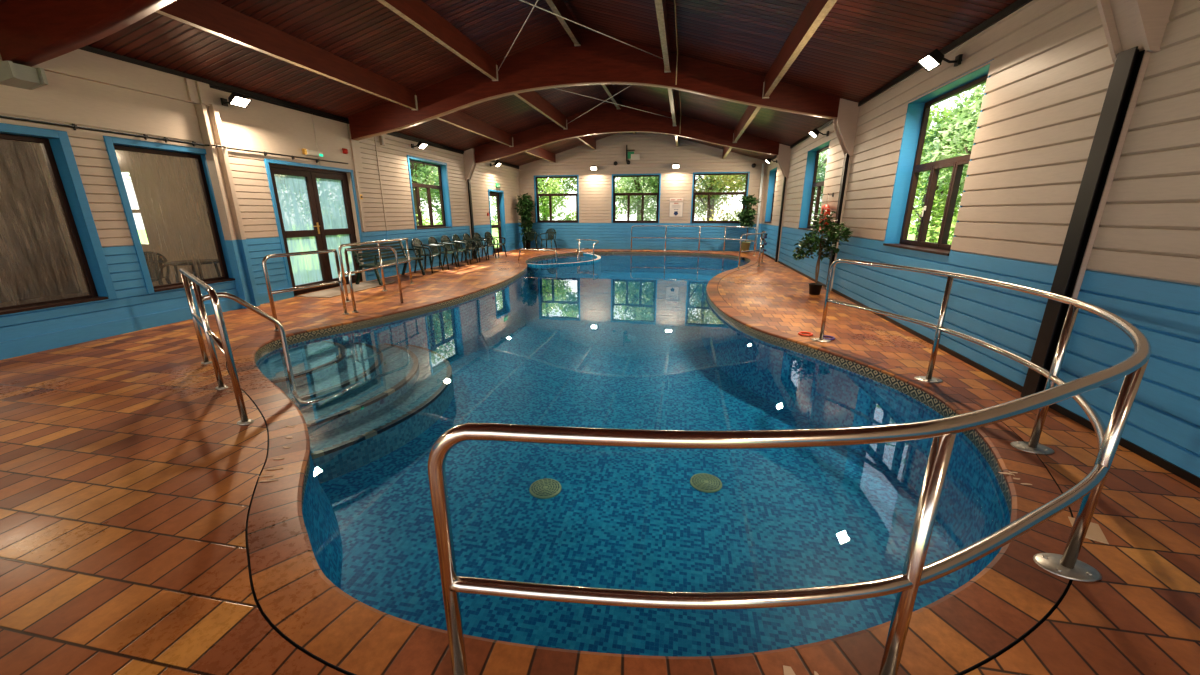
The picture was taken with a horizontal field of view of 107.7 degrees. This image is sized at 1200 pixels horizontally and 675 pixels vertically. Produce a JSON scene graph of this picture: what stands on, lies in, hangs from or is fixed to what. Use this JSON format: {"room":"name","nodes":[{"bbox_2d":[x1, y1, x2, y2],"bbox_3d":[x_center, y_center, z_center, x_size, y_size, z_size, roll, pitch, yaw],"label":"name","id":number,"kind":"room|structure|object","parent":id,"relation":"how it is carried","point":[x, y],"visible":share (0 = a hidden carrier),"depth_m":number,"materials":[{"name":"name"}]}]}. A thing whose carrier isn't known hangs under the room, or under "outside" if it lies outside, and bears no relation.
{"room":"indoor swimming pool","nodes":[
{"label":"indoor swimming pool","id":0,"kind":"room"},
{"bbox_2d":[0,139,81,302],"bbox_3d":[-10.788,-1.448,5.465,0.100,2.800,6.100,3,16,10],"label":"wall","id":1,"kind":"structure","parent":0,"point":[41,270],"depth_m":7.87,"materials":[{"name":"wood"}]},
{"bbox_2d":[0,292,88,306],"bbox_3d":[-8.675,0.056,5.477,4.200,0.100,6.100,3,16,10],"label":"floor","id":2,"kind":"structure","parent":0,"point":[80,293],"depth_m":7.90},
{"bbox_2d":[144,251,171,284],"bbox_3d":[-7.541,-0.969,7.311,0.610,0.877,0.586,-8,18,-27],"label":"plastic chair","id":3,"kind":"object","parent":2,"relation":"on","point":[159,275],"visible":0.46,"depth_m":7.46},
{"bbox_2d":[163,259,220,282],"bbox_3d":[-6.706,-0.909,7.355,0.760,0.731,0.760,3,16,10],"label":"cafe table","id":4,"kind":"object","parent":2,"relation":"on","point":[175,264],"visible":0.65,"depth_m":7.16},
{"bbox_2d":[34,143,221,291],"bbox_3d":[-8.093,-2.144,7.912,4.250,2.800,0.100,3,16,10],"label":"wall","id":5,"kind":"structure","parent":0,"point":[168,213],"depth_m":7.74,"materials":[{"name":"wood"}]},
{"bbox_2d":[0,105,521,332],"bbox_3d":[-5.538,-2.726,8.461,0.016,3.620,22.400,3,16,10],"label":"wall","id":6,"kind":"structure","parent":0,"point":[91,156],"depth_m":7.50,"materials":[{"name":"beige paint"}]},
{"bbox_2d":[0,61,47,89],"bbox_3d":[-6.095,-2.741,4.598,0.300,0.200,0.260,3,16,10],"label":"lamp","id":7,"kind":"object","parent":6,"relation":"attached to","point":[12,74],"visible":1,"depth_m":4.58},
{"bbox_2d":[0,123,116,314],"bbox_3d":[-6.433,-1.199,4.489,0.232,1.957,1.810,3,16,10],"label":"window","id":8,"kind":"structure","parent":6,"relation":"in","point":[56,147],"depth_m":5.18,"materials":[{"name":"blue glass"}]},
{"bbox_2d":[0,282,293,359],"bbox_3d":[-6.647,0.502,3.211,0.040,0.280,10.330,3,16,10],"label":"trim","id":9,"kind":"structure","parent":6,"relation":"attached to","point":[14,343],"depth_m":5.47,"materials":[{"name":"blue paint"}]},
{"bbox_2d":[103,136,234,293],"bbox_3d":[-6.079,-1.715,6.288,0.232,1.967,1.320,3,16,10],"label":"window","id":10,"kind":"structure","parent":6,"relation":"in","point":[112,144],"depth_m":6.16,"materials":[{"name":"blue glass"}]},
{"bbox_2d":[0,115,347,163],"bbox_3d":[-6.253,-2.192,4.162,0.141,0.082,10.720,3,16,10],"label":"cable","id":11,"kind":"object","parent":6,"relation":"attached to","point":[73,126],"visible":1,"depth_m":5.79,"materials":[{"name":"plastic"}]},
{"bbox_2d":[0,49,392,307],"bbox_3d":[-6.327,-1.359,4.164,0.140,3.340,13.250,3,16,10],"label":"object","id":12,"kind":"structure","parent":6,"relation":"attached to","point":[85,88],"depth_m":6.35,"materials":[{"name":"beige paint"}]},
{"bbox_2d":[220,92,251,107],"bbox_3d":[-5.607,-3.628,6.705,0.392,0.175,0.276,3,16,10],"label":"lamp","id":13,"kind":"object","parent":6,"relation":"attached to","point":[235,99],"visible":1,"depth_m":6.69,"materials":[{"name":"plastic"}]},
{"bbox_2d":[79,46,518,168],"bbox_3d":[-5.521,-4.206,8.037,0.050,0.100,22.400,3,16,10],"label":"trim","id":14,"kind":"structure","parent":6,"relation":"attached to","point":[215,85],"depth_m":7.19,"materials":[{"name":"black wood"}]},
{"bbox_2d":[302,149,323,156],"bbox_3d":[-5.463,-3.515,8.349,0.064,0.100,0.440,3,16,10],"label":"emergency light","id":15,"kind":"object","parent":6,"relation":"attached to","point":[304,151],"visible":1,"depth_m":8.31,"materials":[{"name":"white plastic"}]},
{"bbox_2d":[264,158,368,295],"bbox_3d":[-5.585,-2.170,8.755,0.195,2.390,2.080,3,16,10],"label":"door","id":16,"kind":"structure","parent":6,"relation":"in","point":[315,207],"depth_m":8.63,"materials":[{"name":"brown glass"}]},
{"bbox_2d":[379,136,385,145],"bbox_3d":[-5.077,-4.588,10.222,0.074,0.200,0.120,3,16,10],"label":"sensor box","id":17,"kind":"object","parent":6,"relation":"attached to","point":[381,138],"visible":0.97,"depth_m":10.18,"materials":[{"name":"white paint"}]},
{"bbox_2d":[411,141,427,148],"bbox_3d":[-4.693,-4.978,11.347,0.392,0.175,0.276,3,16,10],"label":"lamp","id":18,"kind":"object","parent":6,"relation":"attached to","point":[422,145],"visible":1,"depth_m":11.33,"materials":[{"name":"plastic"}]},
{"bbox_2d":[407,155,452,229],"bbox_3d":[-4.860,-4.033,12.389,0.252,1.872,1.960,3,16,10],"label":"window","id":19,"kind":"structure","parent":6,"relation":"in","point":[443,187],"depth_m":12.69,"materials":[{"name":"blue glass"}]},
{"bbox_2d":[369,247,522,280],"bbox_3d":[-5.534,-1.008,8.948,0.025,0.050,22.400,3,16,10],"label":"baseboard","id":20,"kind":"structure","parent":6,"relation":"attached to","point":[520,247],"depth_m":12.46,"materials":[{"name":"blue paint"}]},
{"bbox_2d":[463,148,476,180],"bbox_3d":[-4.180,-5.570,14.157,0.360,0.979,0.260,3,16,10],"label":"bracket","id":21,"kind":"object","parent":6,"relation":"attached to","point":[468,155],"visible":0.79,"depth_m":14.04,"materials":[{"name":"white paint"}]},
{"bbox_2d":[488,189,506,253],"bbox_3d":[-4.028,-4.436,16.840,0.255,2.330,1.400,3,16,10],"label":"door","id":22,"kind":"structure","parent":6,"relation":"in","point":[499,195],"depth_m":17.27,"materials":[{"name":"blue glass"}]},
{"bbox_2d":[0,0,1016,165],"bbox_3d":[-0.589,-4.737,6.970,10.770,1.696,23.500,3,16,10],"label":"ceiling","id":23,"kind":"structure","parent":0,"point":[860,46],"depth_m":6.72,"materials":[{"name":"wood"}]},
{"bbox_2d":[0,0,175,66],"bbox_3d":[-1.403,-3.472,3.500,9.640,1.785,0.180,3,16,10],"label":"roof beam","id":24,"kind":"structure","parent":23,"relation":"attached to","point":[32,32],"depth_m":4.31,"materials":[{"name":"wood"}]},
{"bbox_2d":[156,0,417,110],"bbox_3d":[-4.193,-4.119,6.540,0.114,0.349,4.877,3,16,10],"label":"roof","id":25,"kind":"structure","parent":24,"relation":"attached to","point":[211,16],"depth_m":5.87,"materials":[{"name":"wood"}]},
{"bbox_2d":[377,0,497,80],"bbox_3d":[-2.494,-4.498,6.148,0.114,0.349,4.971,3,16,10],"label":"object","id":26,"kind":"structure","parent":24,"relation":"attached to","point":[417,13],"depth_m":6.62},
{"bbox_2d":[546,0,580,45],"bbox_3d":[-0.886,-4.896,5.766,0.118,0.269,5.060,3,16,10],"label":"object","id":27,"kind":"structure","parent":24,"relation":"attached to","point":[558,7],"depth_m":7.28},
{"bbox_2d":[520,0,662,58],"bbox_3d":[-0.893,-4.440,5.860,0.016,0.036,5.911,15,21,41],"label":"wire","id":28,"kind":"object","parent":24,"relation":"attached to","point":[520,0],"visible":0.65,"depth_m":6.55,"materials":[{"name":"white metal"}]},
{"bbox_2d":[655,0,670,72],"bbox_3d":[0.773,-4.384,5.634,0.118,0.349,5.152,3,16,10],"label":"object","id":29,"kind":"structure","parent":24,"relation":"attached to","point":[661,9],"depth_m":6.46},
{"bbox_2d":[762,0,836,98],"bbox_3d":[2.541,-3.835,5.494,0.118,0.349,5.250,3,16,10],"label":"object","id":30,"kind":"structure","parent":24,"relation":"attached to","point":[814,13],"depth_m":5.62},
{"bbox_2d":[348,29,840,140],"bbox_3d":[-0.429,-4.879,8.452,9.664,1.785,0.180,2,16,7],"label":"roof beam","id":31,"kind":"structure","parent":23,"relation":"attached to","point":[600,59],"depth_m":8.25,"materials":[{"name":"wood"}]},
{"bbox_2d":[436,111,513,146],"bbox_3d":[-3.241,-5.494,11.383,0.114,0.349,5.010,3,16,10],"label":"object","id":32,"kind":"structure","parent":31,"relation":"attached to","point":[460,119],"depth_m":11.43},
{"bbox_2d":[497,0,537,71],"bbox_3d":[-0.893,-4.411,5.868,0.016,0.056,5.911,-6,17,-21],"label":"wire","id":33,"kind":"object","parent":31,"relation":"attached to","point":[537,0],"visible":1,"depth_m":6.63,"materials":[{"name":"white metal"}]},
{"bbox_2d":[514,91,566,129],"bbox_3d":[-1.530,-5.892,11.056,0.114,0.349,5.052,3,16,10],"label":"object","id":34,"kind":"structure","parent":31,"relation":"attached to","point":[531,98],"depth_m":11.30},
{"bbox_2d":[554,88,669,117],"bbox_3d":[0.084,-5.853,10.832,0.016,0.036,5.894,15,21,42],"label":"wire","id":35,"kind":"object","parent":34,"relation":"attached to","point":[554,88],"visible":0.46,"depth_m":11.00,"materials":[{"name":"white metal"}]},
{"bbox_2d":[602,84,620,108],"bbox_3d":[0.090,-6.307,10.735,0.118,0.269,5.093,3,16,10],"label":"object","id":36,"kind":"structure","parent":31,"relation":"attached to","point":[608,88],"depth_m":11.87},
{"bbox_2d":[668,89,676,125],"bbox_3d":[1.762,-5.813,10.666,0.118,0.349,5.135,3,16,10],"label":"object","id":37,"kind":"structure","parent":31,"relation":"attached to","point":[671,92],"depth_m":10.86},
{"bbox_2d":[733,105,760,142],"bbox_3d":[3.543,-5.283,10.593,0.118,0.349,5.179,3,16,10],"label":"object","id":38,"kind":"structure","parent":31,"relation":"attached to","point":[749,114],"depth_m":10.63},
{"bbox_2d":[474,99,780,163],"bbox_3d":[0.690,-6.317,13.413,9.404,1.740,0.180,2,16,6],"label":"roof beam","id":39,"kind":"structure","parent":23,"relation":"attached to","point":[606,118],"depth_m":13.24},
{"bbox_2d":[525,147,555,162],"bbox_3d":[-2.319,-6.836,16.080,0.090,0.335,4.573,3,16,10],"label":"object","id":40,"kind":"structure","parent":39,"relation":"attached to","point":[539,152],"depth_m":16.68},
{"bbox_2d":[576,135,595,149],"bbox_3d":[-0.617,-7.221,15.709,0.090,0.335,4.436,3,16,10],"label":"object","id":41,"kind":"structure","parent":39,"relation":"attached to","point":[588,140],"depth_m":16.58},
{"bbox_2d":[722,146,731,158],"bbox_3d":[4.432,-6.575,15.114,0.090,0.335,4.031,3,16,10],"label":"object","id":42,"kind":"structure","parent":39,"relation":"attached to","point":[726,150],"depth_m":15.77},
{"bbox_2d":[674,0,677,84],"bbox_3d":[0.924,-4.199,5.566,0.022,0.536,5.001,3,16,10],"label":"conduit","id":43,"kind":"object","parent":23,"relation":"attached to","point":[674,0],"visible":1,"depth_m":7.29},
{"bbox_2d":[137,222,953,247],"bbox_3d":[3.716,-3.687,19.382,120.000,0.001,120.000,3,16,10],"label":"ground","id":44,"kind":"structure","parent":0,"point":[142,233],"depth_m":35.43,"materials":[{"name":"green plant"}]},
{"bbox_2d":[410,162,440,224],"bbox_3d":[-7.731,-6.207,18.467,4.197,5.358,4.457,1,16,3],"label":"tree","id":45,"kind":"object","parent":44,"relation":"on","point":[420,174],"visible":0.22,"depth_m":17.53,"materials":[{"name":"green plant"}]},
{"bbox_2d":[418,165,441,224],"bbox_3d":[-7.512,-6.954,21.672,4.300,5.047,4.141,-13,21,-39],"label":"tree","id":46,"kind":"object","parent":44,"relation":"on","point":[439,210],"visible":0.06,"depth_m":21.68,"materials":[{"name":"green plant"}]},
{"bbox_2d":[490,182,560,231],"bbox_3d":[-4.651,-8.548,26.709,4.884,5.358,3.600,-1,16,-4],"label":"tree","id":47,"kind":"object","parent":44,"relation":"on","point":[493,204],"visible":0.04,"depth_m":26.97,"materials":[{"name":"green plant"}]},
{"bbox_2d":[537,178,575,219],"bbox_3d":[-3.122,-7.311,22.927,4.141,5.047,4.300,5,17,17],"label":"tree","id":48,"kind":"object","parent":44,"relation":"on","point":[550,188],"visible":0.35,"depth_m":22.12,"materials":[{"name":"green plant"}]},
{"bbox_2d":[559,178,637,219],"bbox_3d":[-0.346,-7.464,23.466,4.300,5.047,4.141,13,20,38],"label":"tree","id":49,"kind":"object","parent":44,"relation":"on","point":[574,182],"visible":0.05,"depth_m":23.24,"materials":[{"name":"green plant"}]},
{"bbox_2d":[615,177,657,220],"bbox_3d":[2.279,-7.762,23.942,3.600,5.358,4.884,2,16,8],"label":"tree","id":50,"kind":"object","parent":44,"relation":"on","point":[627,181],"visible":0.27,"depth_m":22.83,"materials":[{"name":"green plant"}]},
{"bbox_2d":[632,176,727,220],"bbox_3d":[3.957,-7.406,22.688,4.884,5.358,3.600,2,16,7],"label":"tree","id":51,"kind":"object","parent":44,"relation":"on","point":[647,180],"visible":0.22,"depth_m":22.10,"materials":[{"name":"green plant"}]},
{"bbox_2d":[694,175,745,220],"bbox_3d":[5.739,-7.205,21.654,3.750,5.620,4.510,0,16,-1],"label":"tree","id":52,"kind":"object","parent":44,"relation":"on","point":[731,185],"visible":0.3,"depth_m":21.56,"materials":[{"name":"green plant"}]},
{"bbox_2d":[811,150,827,225],"bbox_3d":[11.409,-7.774,23.985,3.600,5.358,4.884,9,18,30],"label":"tree","id":53,"kind":"object","parent":44,"relation":"on","point":[821,168],"visible":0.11,"depth_m":23.80,"materials":[{"name":"green plant"}]},
{"bbox_2d":[926,202,959,244],"bbox_3d":[8.573,-2.924,7.486,4.300,5.047,4.141,6,17,21],"label":"tree","id":54,"kind":"object","parent":44,"relation":"on","point":[954,219],"visible":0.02,"depth_m":9.54,"materials":[{"name":"green plant"}]},
{"bbox_2d":[911,119,974,242],"bbox_3d":[13.045,-5.685,16.629,4.884,5.358,3.600,2,16,7],"label":"tree","id":55,"kind":"object","parent":44,"relation":"on","point":[956,119],"visible":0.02,"depth_m":16.60,"materials":[{"name":"green plant"}]},
{"bbox_2d":[909,87,980,243],"bbox_3d":[10.120,-4.503,13.044,4.300,5.047,4.141,0,16,-1],"label":"tree","id":56,"kind":"object","parent":44,"relation":"on","point":[938,207],"visible":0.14,"depth_m":12.79,"materials":[{"name":"green plant"}]},
{"bbox_2d":[919,82,985,210],"bbox_3d":[9.267,-3.797,9.984,3.600,5.358,4.884,9,18,30],"label":"tree","id":57,"kind":"object","parent":44,"relation":"on","point":[967,118],"visible":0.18,"depth_m":9.65,"materials":[{"name":"green plant"}]},
{"bbox_2d":[0,248,1199,674],"bbox_3d":[-0.617,-0.703,7.962,10.670,0.001,23.200,3,16,10],"label":"floor","id":58,"kind":"structure","parent":0,"point":[128,480],"depth_m":2.33,"materials":[{"name":"tile"}]},
{"bbox_2d":[179,268,362,424],"bbox_3d":[-3.337,0.056,3.914,1.792,1.236,1.373,3,16,10],"label":"stair handrail","id":59,"kind":"object","parent":58,"relation":"on","point":[223,344],"visible":1,"depth_m":3.79,"materials":[{"name":"silver metal"}]},
{"bbox_2d":[262,249,348,330],"bbox_3d":[-4.105,-0.704,6.161,0.102,0.985,1.107,6,17,20],"label":"handrail","id":60,"kind":"object","parent":58,"relation":"on","point":[266,257],"visible":0.89,"depth_m":5.98,"materials":[{"name":"silver metal"}]},
{"bbox_2d":[295,281,394,297],"bbox_3d":[-5.120,-1.011,9.024,0.750,0.011,2.000,3,16,10],"label":"door mat","id":61,"kind":"object","parent":58,"relation":"on","point":[333,292],"visible":0.94,"depth_m":8.75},
{"bbox_2d":[344,246,402,312],"bbox_3d":[-3.629,-0.967,7.086,0.098,0.986,0.897,10,19,31],"label":"handrail","id":62,"kind":"object","parent":58,"relation":"on","point":[373,247],"visible":1,"depth_m":6.85,"materials":[{"name":"silver metal"}]},
{"bbox_2d":[338,238,413,301],"bbox_3d":[-4.298,-1.385,8.558,0.108,0.985,2.159,2,16,7],"label":"wall handrail","id":63,"kind":"object","parent":58,"relation":"on","point":[381,266],"visible":0.99,"depth_m":8.46,"materials":[{"name":"silver metal"}]},
{"bbox_2d":[351,241,424,284],"bbox_3d":[-4.838,-1.754,10.133,0.637,0.855,1.750,3,16,10],"label":"garden bench","id":64,"kind":"object","parent":58,"relation":"on","point":[362,255],"visible":0.87,"depth_m":9.85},
{"bbox_2d":[411,238,443,272],"bbox_3d":[-4.556,-2.164,11.517,0.586,0.877,0.610,3,16,10],"label":"plastic chair","id":65,"kind":"object","parent":58,"relation":"on","point":[417,243],"visible":0.96,"depth_m":11.47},
{"bbox_2d":[428,237,456,269],"bbox_3d":[-4.399,-2.361,12.211,0.586,0.877,0.610,2,16,8],"label":"plastic chair","id":66,"kind":"object","parent":58,"relation":"on","point":[433,240],"visible":0.91,"depth_m":12.15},
{"bbox_2d":[441,235,468,266],"bbox_3d":[-4.290,-2.548,12.870,0.586,0.877,0.610,4,16,13],"label":"plastic chair","id":67,"kind":"object","parent":58,"relation":"on","point":[445,238],"visible":0.79,"depth_m":12.86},
{"bbox_2d":[453,234,477,263],"bbox_3d":[-4.166,-2.727,13.500,0.586,0.877,0.610,2,16,7],"label":"plastic chair","id":68,"kind":"object","parent":58,"relation":"on","point":[455,237],"visible":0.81,"depth_m":13.56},
{"bbox_2d":[466,179,474,258],"bbox_3d":[-4.298,-3.932,14.646,0.084,2.560,0.144,3,16,10],"label":"steel post","id":69,"kind":"object","parent":58,"relation":"on","point":[468,183],"visible":0.74,"depth_m":14.54,"materials":[{"name":"metal"}]},
{"bbox_2d":[463,233,486,261],"bbox_3d":[-4.043,-2.905,14.126,0.586,0.877,0.610,3,16,10],"label":"plastic chair","id":70,"kind":"object","parent":58,"relation":"on","point":[467,237],"visible":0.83,"depth_m":14.15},
{"bbox_2d":[473,232,495,259],"bbox_3d":[-3.899,-3.084,14.757,0.586,0.877,0.610,4,16,14],"label":"plastic chair","id":71,"kind":"object","parent":58,"relation":"on","point":[476,235],"visible":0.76,"depth_m":14.79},
{"bbox_2d":[485,232,506,257],"bbox_3d":[-3.690,-3.268,15.405,0.586,0.877,0.610,5,17,17],"label":"plastic chair","id":72,"kind":"object","parent":58,"relation":"on","point":[487,234],"visible":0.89,"depth_m":15.44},
{"bbox_2d":[513,193,535,248],"bbox_3d":[-3.102,-4.899,18.490,0.929,2.319,0.935,3,16,10],"label":"plant","id":73,"kind":"object","parent":58,"relation":"on","point":[524,201],"visible":0.94,"depth_m":18.37,"materials":[{"name":"green plant"}]},
{"bbox_2d":[523,228,537,248],"bbox_3d":[-2.909,-4.124,18.416,0.610,0.877,0.586,-3,16,-9],"label":"plastic chair","id":74,"kind":"object","parent":58,"relation":"on","point":[532,232],"visible":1,"depth_m":18.55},
{"bbox_2d":[540,228,556,249],"bbox_3d":[-2.151,-4.127,18.426,0.610,0.877,0.586,5,17,19],"label":"plastic chair","id":75,"kind":"object","parent":58,"relation":"on","point":[550,232],"visible":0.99,"depth_m":18.54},
{"bbox_2d":[226,251,1073,674],"bbox_3d":[0.319,-0.818,9.914,8.200,0.856,17.700,3,16,10],"label":"swimming pool","id":76,"kind":"object","parent":58,"relation":"in","point":[341,548],"visible":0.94,"depth_m":3.63,"materials":[{"name":"tile"}]},
{"bbox_2d":[258,426,294,481],"bbox_3d":[-2.088,0.738,2.864,0.116,0.002,0.788,-7,17,-24],"label":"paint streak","id":77,"kind":"object","parent":76,"relation":"on","point":[286,426],"visible":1,"depth_m":2.66},
{"bbox_2d":[518,249,556,263],"bbox_3d":[-2.023,-2.412,14.200,1.388,0.881,0.076,5,17,16],"label":"handrail","id":78,"kind":"object","parent":76,"relation":"attached to","point":[520,249],"visible":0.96,"depth_m":14.04,"materials":[{"name":"silver metal"}]},
{"bbox_2d":[576,239,598,262],"bbox_3d":[-0.427,-2.901,15.611,0.793,1.050,2.186,-1,16,-3],"label":"handrail","id":79,"kind":"object","parent":76,"relation":"attached to","point":[579,249],"visible":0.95,"depth_m":15.12,"materials":[{"name":"silver metal"}]},
{"bbox_2d":[783,665,818,674],"bbox_3d":[0.689,1.148,1.421,0.162,0.002,0.144,3,16,10],"label":"glue patch","id":80,"kind":"object","parent":76,"relation":"on","point":[788,670],"visible":1,"depth_m":1.48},
{"bbox_2d":[998,471,1031,484],"bbox_3d":[2.428,0.821,2.572,0.115,0.002,0.137,3,16,10],"label":"adhesive mark","id":81,"kind":"object","parent":76,"relation":"on","point":[1009,473],"visible":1,"depth_m":2.61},
{"bbox_2d":[631,225,756,255],"bbox_3d":[3.704,-3.912,17.403,5.081,1.013,1.115,9,18,29],"label":"handrail","id":82,"kind":"object","parent":58,"relation":"on","point":[666,226],"visible":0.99,"depth_m":17.68,"materials":[{"name":"silver metal"}]},
{"bbox_2d":[736,194,760,252],"bbox_3d":[5.635,-4.344,16.767,0.839,2.193,0.701,10,19,32],"label":"plant","id":83,"kind":"object","parent":58,"relation":"on","point":[745,215],"visible":0.98,"depth_m":16.57,"materials":[{"name":"green plant"}]},
{"bbox_2d":[736,231,765,269],"bbox_3d":[4.545,-2.553,12.717,0.376,0.960,2.313,11,19,34],"label":"handrail","id":84,"kind":"object","parent":58,"relation":"on","point":[764,233],"visible":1,"depth_m":12.35,"materials":[{"name":"silver metal"}]},
{"bbox_2d":[775,177,787,261],"bbox_3d":[5.628,-3.641,13.623,0.084,2.560,0.144,3,16,10],"label":"steel post","id":85,"kind":"object","parent":58,"relation":"on","point":[785,178],"visible":0.88,"depth_m":13.59,"materials":[{"name":"metal"}]},
{"bbox_2d":[428,259,1150,674],"bbox_3d":[1.806,0.258,2.745,1.877,1.000,5.367,12,20,35],"label":"curved handrail","id":86,"kind":"object","parent":58,"relation":"on","point":[943,431],"visible":1,"depth_m":1.20,"materials":[{"name":"silver metal"}]},
{"bbox_2d":[792,210,852,294],"bbox_3d":[4.073,-1.566,8.111,0.880,1.581,1.193,3,16,10],"label":"potted ficus","id":87,"kind":"object","parent":58,"relation":"on","point":[835,232],"visible":1,"depth_m":8.11,"materials":[{"name":"green plant"}]},
{"bbox_2d":[826,154,850,290],"bbox_3d":[4.624,-2.191,8.519,0.084,2.560,0.144,3,16,10],"label":"steel post","id":88,"kind":"object","parent":58,"relation":"on","point":[847,159],"visible":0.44,"depth_m":8.37,"materials":[{"name":"metal"}]},
{"bbox_2d":[1021,46,1150,396],"bbox_3d":[3.599,-0.709,3.302,0.084,2.560,0.160,3,16,10],"label":"steel post","id":89,"kind":"object","parent":58,"relation":"on","point":[1130,66],"visible":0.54,"depth_m":3.19,"materials":[{"name":"metal"}]},
{"bbox_2d":[1068,516,1108,544],"bbox_3d":[2.393,0.944,2.152,0.108,0.005,0.172,11,19,34],"label":"floor","id":90,"kind":"structure","parent":58,"relation":"on","point":[1094,532],"depth_m":2.12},
{"bbox_2d":[519,132,766,250],"bbox_3d":[1.481,-6.034,17.982,10.070,4.780,0.016,3,16,10],"label":"wall","id":91,"kind":"structure","parent":0,"point":[595,186],"depth_m":17.97,"materials":[{"name":"beige paint"}]},
{"bbox_2d":[534,175,578,222],"bbox_3d":[-1.837,-5.907,18.747,1.950,1.942,0.192,3,16,10],"label":"window","id":92,"kind":"structure","parent":91,"relation":"in","point":[536,195],"depth_m":18.78,"materials":[{"name":"blue wood"}]},
{"bbox_2d":[626,145,639,160],"bbox_3d":[1.321,-7.382,17.533,0.567,0.620,0.109,4,16,14],"label":"exit sign","id":93,"kind":"object","parent":91,"relation":"attached to","point":[631,155],"visible":1,"depth_m":17.53,"materials":[{"name":"plastic"}]},
{"bbox_2d":[611,173,660,222],"bbox_3d":[1.484,-5.735,18.143,2.010,1.942,0.192,3,16,10],"label":"window","id":94,"kind":"structure","parent":91,"relation":"in","point":[613,205],"depth_m":18.18,"materials":[{"name":"blue wood"}]},
{"bbox_2d":[519,162,765,167],"bbox_3d":[1.478,-6.963,17.704,10.030,0.060,0.045,3,16,10],"label":"trim","id":95,"kind":"structure","parent":91,"relation":"attached to","point":[726,162],"depth_m":17.63,"materials":[{"name":"white paint"}]},
{"bbox_2d":[669,198,682,216],"bbox_3d":[3.103,-5.294,17.850,0.540,0.730,0.020,3,16,10],"label":"notice","id":96,"kind":"object","parent":91,"relation":"attached to","point":[676,208],"visible":1,"depth_m":17.86,"materials":[{"name":"paper"}]},
{"bbox_2d":[690,171,749,223],"bbox_3d":[4.771,-5.575,17.542,2.160,1.962,0.192,3,16,10],"label":"window","id":97,"kind":"structure","parent":91,"relation":"in","point":[747,173],"depth_m":17.54,"materials":[{"name":"blue wood"}]},
{"bbox_2d":[755,163,764,251],"bbox_3d":[6.206,-5.025,17.140,0.110,3.300,0.315,3,16,10],"label":"pipe","id":98,"kind":"object","parent":91,"relation":"attached to","point":[763,164],"visible":0.87,"depth_m":16.93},
{"bbox_2d":[808,283,822,294],"bbox_3d":[4.119,-0.929,8.395,0.254,0.200,0.254,3,16,10],"label":"pot","id":99,"kind":"object","parent":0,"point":[814,288],"depth_m":8.33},
{"bbox_2d":[759,0,1199,476],"bbox_3d":[4.340,-2.215,6.664,0.018,3.620,22.400,3,16,10],"label":"wall","id":100,"kind":"structure","parent":0,"point":[1051,69],"depth_m":3.65,"materials":[{"name":"beige paint"}]},
{"bbox_2d":[764,167,776,222],"bbox_3d":[6.264,-5.077,15.735,0.290,1.892,1.460,3,16,10],"label":"window","id":101,"kind":"structure","parent":100,"relation":"in","point":[772,175],"depth_m":16.36,"materials":[{"name":"blue wood"}]},
{"bbox_2d":[777,144,791,177],"bbox_3d":[5.510,-5.292,13.178,0.360,0.979,0.260,3,16,10],"label":"bracket","id":102,"kind":"object","parent":100,"relation":"attached to","point":[783,158],"visible":0.76,"depth_m":13.04,"materials":[{"name":"white paint"}]},
{"bbox_2d":[798,140,830,231],"bbox_3d":[5.233,-3.558,10.498,0.290,1.952,1.860,3,16,10],"label":"window","id":103,"kind":"structure","parent":100,"relation":"in","point":[810,183],"depth_m":11.23,"materials":[{"name":"blue wood"}]},
{"bbox_2d":[808,128,828,137],"bbox_3d":[4.782,-4.462,9.568,0.392,0.175,0.276,3,16,10],"label":"lamp","id":104,"kind":"object","parent":100,"relation":"attached to","point":[814,133],"visible":1,"depth_m":9.52,"materials":[{"name":"plastic"}]},
{"bbox_2d":[833,98,859,155],"bbox_3d":[4.506,-3.842,8.074,0.360,0.979,0.260,3,16,10],"label":"bracket","id":105,"kind":"object","parent":100,"relation":"attached to","point":[845,125],"visible":0.78,"depth_m":7.94,"materials":[{"name":"white paint"}]},
{"bbox_2d":[766,0,1032,162],"bbox_3d":[4.324,-3.712,6.242,0.050,0.070,22.400,3,16,10],"label":"trim","id":106,"kind":"structure","parent":100,"relation":"attached to","point":[1018,4],"depth_m":5.00,"materials":[{"name":"brown wood"}]},
{"bbox_2d":[883,59,993,255],"bbox_3d":[4.248,-2.087,5.502,0.290,1.972,1.800,3,16,10],"label":"window","id":107,"kind":"structure","parent":100,"relation":"in","point":[909,167],"depth_m":6.02,"materials":[{"name":"blue wood"}]},
{"bbox_2d":[917,49,962,71],"bbox_3d":[3.880,-3.160,4.984,0.392,0.175,0.276,3,16,10],"label":"lamp","id":108,"kind":"object","parent":100,"relation":"attached to","point":[929,62],"visible":1,"depth_m":4.96,"materials":[{"name":"plastic"}]},
{"bbox_2d":[758,251,1199,487],"bbox_3d":[4.334,-0.499,7.153,0.029,0.050,22.400,3,16,10],"label":"baseboard","id":109,"kind":"structure","parent":100,"relation":"attached to","point":[1189,477],"depth_m":3.42,"materials":[{"name":"brown wood"}]},
{"bbox_2d":[1096,0,1173,62],"bbox_3d":[3.481,-2.360,2.856,0.360,0.979,0.260,3,16,10],"label":"bracket","id":110,"kind":"object","parent":100,"relation":"attached to","point":[1127,24],"visible":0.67,"depth_m":2.90,"materials":[{"name":"white paint"}]},
{"bbox_3d":[4.736,-2.840,9.064,0.129,0.291,0.189,3,16,10],"label":"ring hook","id":111,"kind":"object","parent":100,"relation":"attached to","visible":0},
{"bbox_2d":[819,204,830,231],"bbox_3d":[4.630,-2.443,9.039,0.133,0.580,0.580,5,17,17],"label":"life ring","id":112,"kind":"object","parent":111,"relation":"hanging from","point":[825,207],"visible":0.4,"depth_m":8.82,"materials":[{"name":"red plastic"}]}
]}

